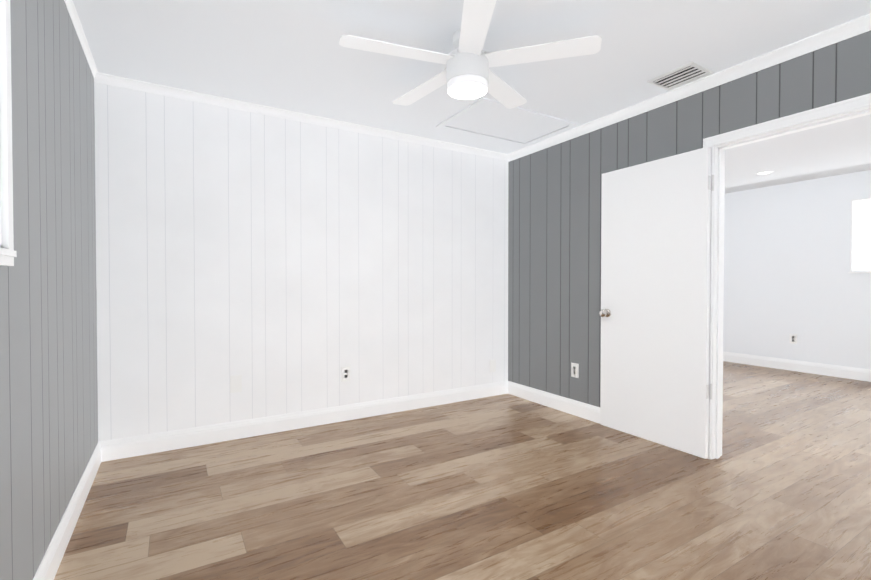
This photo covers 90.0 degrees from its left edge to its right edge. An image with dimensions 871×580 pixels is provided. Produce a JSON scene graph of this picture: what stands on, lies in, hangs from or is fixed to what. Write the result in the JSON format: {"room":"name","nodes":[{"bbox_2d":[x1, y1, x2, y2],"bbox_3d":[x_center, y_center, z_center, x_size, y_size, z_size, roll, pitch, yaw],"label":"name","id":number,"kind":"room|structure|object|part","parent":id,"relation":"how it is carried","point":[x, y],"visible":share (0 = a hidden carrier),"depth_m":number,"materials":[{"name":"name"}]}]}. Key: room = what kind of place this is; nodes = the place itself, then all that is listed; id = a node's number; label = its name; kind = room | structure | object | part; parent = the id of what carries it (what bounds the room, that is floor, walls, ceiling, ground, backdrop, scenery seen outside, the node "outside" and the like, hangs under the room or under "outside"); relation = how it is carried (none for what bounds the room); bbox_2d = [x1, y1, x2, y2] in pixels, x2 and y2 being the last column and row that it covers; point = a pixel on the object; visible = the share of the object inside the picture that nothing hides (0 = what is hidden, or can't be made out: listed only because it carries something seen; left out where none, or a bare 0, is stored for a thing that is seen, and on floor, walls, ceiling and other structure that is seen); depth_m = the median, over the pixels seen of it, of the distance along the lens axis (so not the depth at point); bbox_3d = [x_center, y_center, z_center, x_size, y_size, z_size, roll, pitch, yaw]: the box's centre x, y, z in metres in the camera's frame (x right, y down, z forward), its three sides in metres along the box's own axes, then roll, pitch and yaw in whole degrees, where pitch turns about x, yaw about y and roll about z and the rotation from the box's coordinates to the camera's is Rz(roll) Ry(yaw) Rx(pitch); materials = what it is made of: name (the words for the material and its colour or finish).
{"room":"empty bedroom","nodes":[
{"label":"empty bedroom","id":0,"kind":"room"},
{"bbox_2d":[0,0,97,579],"bbox_3d":[-1.201,-0.107,1.073,0.120,2.440,3.830,0,1,-31],"label":"wall","id":1,"kind":"structure","parent":0,"point":[48,380],"depth_m":1.66,"materials":[{"name":"grey paint"}]},
{"bbox_2d":[0,0,16,265],"bbox_3d":[-0.980,-0.625,0.718,0.140,1.125,1.215,0,1,-31],"label":"window","id":2,"kind":"structure","parent":1,"relation":"in","point":[8,253],"depth_m":1.24,"materials":[{"name":"white"}]},
{"bbox_2d":[33,441,104,579],"bbox_3d":[-1.143,1.049,1.125,0.016,0.127,3.830,0,1,-31],"label":"baseboard","id":3,"kind":"structure","parent":1,"relation":"attached to","point":[49,565],"depth_m":1.93,"materials":[{"name":"white"}]},
{"bbox_2d":[64,0,99,83],"bbox_3d":[-1.139,-1.301,1.094,0.025,0.052,3.830,0,1,-31],"label":"crown molding","id":4,"kind":"structure","parent":1,"relation":"attached to","point":[70,6],"depth_m":2.30,"materials":[{"name":"white wood"}]},
{"bbox_2d":[94,83,507,441],"bbox_3d":[-0.777,-0.143,3.635,3.490,2.440,0.120,0,1,-31],"label":"wall","id":5,"kind":"structure","parent":0,"point":[283,266],"depth_m":3.31,"materials":[{"name":"white paint"}]},
{"bbox_2d":[100,73,507,159],"bbox_3d":[-0.700,-1.337,3.567,3.270,0.052,0.047,0,1,-31],"label":"crown molding","id":6,"kind":"structure","parent":5,"relation":"attached to","point":[106,79],"depth_m":3.28,"materials":[{"name":"white wood"}]},
{"bbox_2d":[105,381,508,460],"bbox_3d":[-0.678,1.013,3.631,3.340,0.127,0.016,0,1,-31],"label":"baseboard","id":7,"kind":"structure","parent":5,"relation":"attached to","point":[114,449],"depth_m":3.33,"materials":[{"name":"white wood"}]},
{"bbox_2d":[341,366,349,381],"bbox_3d":[-0.740,0.692,3.594,0.077,0.123,0.008,0,1,-31],"label":"duplex electrical outlet","id":8,"kind":"object","parent":5,"relation":"attached to","point":[345,373],"visible":1,"depth_m":3.59,"materials":[{"name":"white plastic"}]},
{"bbox_2d":[54,361,870,579],"bbox_3d":[1.871,1.133,3.181,7.540,0.100,9.040,0,1,-31],"label":"floor","id":9,"kind":"structure","parent":0,"point":[505,487],"depth_m":2.27,"materials":[{"name":"wood"}]},
{"bbox_2d":[73,0,870,193],"bbox_3d":[1.871,-1.407,3.145,7.540,0.100,9.040,0,1,-31],"label":"ceiling","id":10,"kind":"structure","parent":0,"point":[293,55],"depth_m":2.47,"materials":[{"name":"white paint"}]},
{"bbox_2d":[339,0,601,108],"bbox_3d":[0.137,-1.198,2.328,1.281,0.293,1.264,0,1,-31],"label":"fan","id":11,"kind":"object","parent":10,"relation":"hanging from","point":[467,73],"visible":1,"depth_m":2.21,"materials":[{"name":"white plastic"}]},
{"bbox_2d":[436,97,578,145],"bbox_3d":[0.589,-1.357,3.588,0.980,0.012,0.640,0,1,-31],"label":"attic hatch","id":12,"kind":"object","parent":10,"relation":"in","point":[490,118],"depth_m":3.55,"materials":[{"name":"white paint"}]},
{"bbox_2d":[647,62,713,90],"bbox_3d":[1.547,-1.345,2.759,0.245,0.012,0.290,0,1,-31],"label":"ceiling vent","id":13,"kind":"object","parent":10,"relation":"in","point":[682,75],"visible":1,"depth_m":2.74,"materials":[{"name":"white metal"}]},
{"bbox_2d":[755,171,773,174],"bbox_3d":[3.881,-1.381,5.139,0.172,0.007,0.172,0,1,-31],"label":"recessed light","id":14,"kind":"object","parent":10,"relation":"in","point":[763,172],"visible":0.96,"depth_m":5.12,"materials":[{"name":"white plastic"}]},
{"bbox_2d":[508,30,870,406],"bbox_3d":[1.788,-0.133,2.874,0.120,2.440,4.070,0,1,-31],"label":"wall","id":15,"kind":"structure","parent":0,"point":[554,256],"depth_m":3.64,"materials":[{"name":"grey paint"}]},
{"bbox_2d":[509,381,599,423],"bbox_3d":[1.238,1.013,3.672,0.016,0.127,1.885,0,1,-31],"label":"baseboard","id":16,"kind":"structure","parent":15,"relation":"attached to","point":[577,408],"depth_m":3.91,"materials":[{"name":"white wood"}]},
{"bbox_2d":[571,362,578,377],"bbox_3d":[1.197,0.690,3.744,0.008,0.123,0.077,0,1,-31],"label":"duplex electrical outlet","id":17,"kind":"object","parent":15,"relation":"attached to","point":[575,370],"visible":1,"depth_m":3.74,"materials":[{"name":"white plastic"}]},
{"bbox_2d":[599,147,713,458],"bbox_3d":[1.510,0.082,3.094,0.124,1.985,0.816,0,1,-31],"label":"door","id":18,"kind":"structure","parent":15,"relation":"in","point":[654,313],"depth_m":3.04,"materials":[{"name":"white paint"}]},
{"bbox_3d":[1.310,0.180,3.379,0.074,0.066,0.066,0,1,-31],"label":"knob","id":19,"kind":"part","parent":18,"relation":"part of","materials":[{"name":"silver metal"}]},
{"bbox_3d":[1.749,0.649,2.779,0.048,0.100,0.016,0,1,-31],"label":"door hinge","id":20,"kind":"part","parent":18,"relation":"part of","materials":[{"name":"white metal"}]},
{"bbox_3d":[1.749,-0.681,2.760,0.048,0.100,0.016,0,1,-31],"label":"door hinge","id":21,"kind":"part","parent":18,"relation":"part of","materials":[{"name":"white metal"}]},
{"bbox_2d":[506,13,870,161],"bbox_3d":[1.713,-1.321,2.812,0.056,0.062,3.830,0,1,-31],"label":"crown molding","id":22,"kind":"structure","parent":15,"relation":"attached to","point":[842,32],"depth_m":2.71,"materials":[{"name":"white wood"}]},
{"bbox_2d":[703,93,870,458],"bbox_3d":[2.038,0.061,2.467,0.156,2.065,0.940,0,1,-31],"label":"door frame","id":23,"kind":"structure","parent":15,"relation":"attached to","point":[718,298],"depth_m":2.78,"materials":[{"name":"white wood"}]},
{"bbox_2d":[723,170,870,368],"bbox_3d":[5.049,-0.164,5.078,0.120,2.440,9.040,0,1,-31],"label":"wall","id":24,"kind":"structure","parent":0,"point":[787,259],"depth_m":5.60,"materials":[{"name":"white paint"}]},
{"bbox_2d":[790,334,796,343],"bbox_3d":[4.638,0.633,5.647,0.008,0.123,0.077,0,1,-31],"label":"duplex electrical outlet","id":25,"kind":"object","parent":24,"relation":"attached to","point":[793,338],"visible":1,"depth_m":5.64,"materials":[{"name":"white plastic"}]},
{"bbox_2d":[723,351,870,381],"bbox_3d":[4.991,0.987,5.059,0.016,0.140,8.800,0,1,-31],"label":"baseboard","id":26,"kind":"structure","parent":24,"relation":"attached to","point":[861,374],"depth_m":5.56,"materials":[{"name":"white wood"}]},
{"bbox_2d":[848,198,870,272],"bbox_3d":[5.235,-0.626,4.743,0.140,0.869,1.069,0,1,-31],"label":"window","id":27,"kind":"structure","parent":24,"relation":"in","point":[851,243],"depth_m":5.16,"materials":[{"name":"white"}]},
{"bbox_2d":[853,199,870,270],"bbox_3d":[5.218,-0.632,4.732,0.036,0.829,1.019,0,1,-31],"label":"window blinds","id":28,"kind":"object","parent":27,"relation":"attached to","point":[863,240],"visible":0.98,"depth_m":5.10,"materials":[{"name":"white plastic"}]},
{"bbox_3d":[5.287,-0.635,4.773,0.004,0.850,1.045,0,1,-31],"label":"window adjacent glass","id":29,"kind":"part","parent":27,"relation":"part of","materials":[{"name":"white glass"}]}
]}

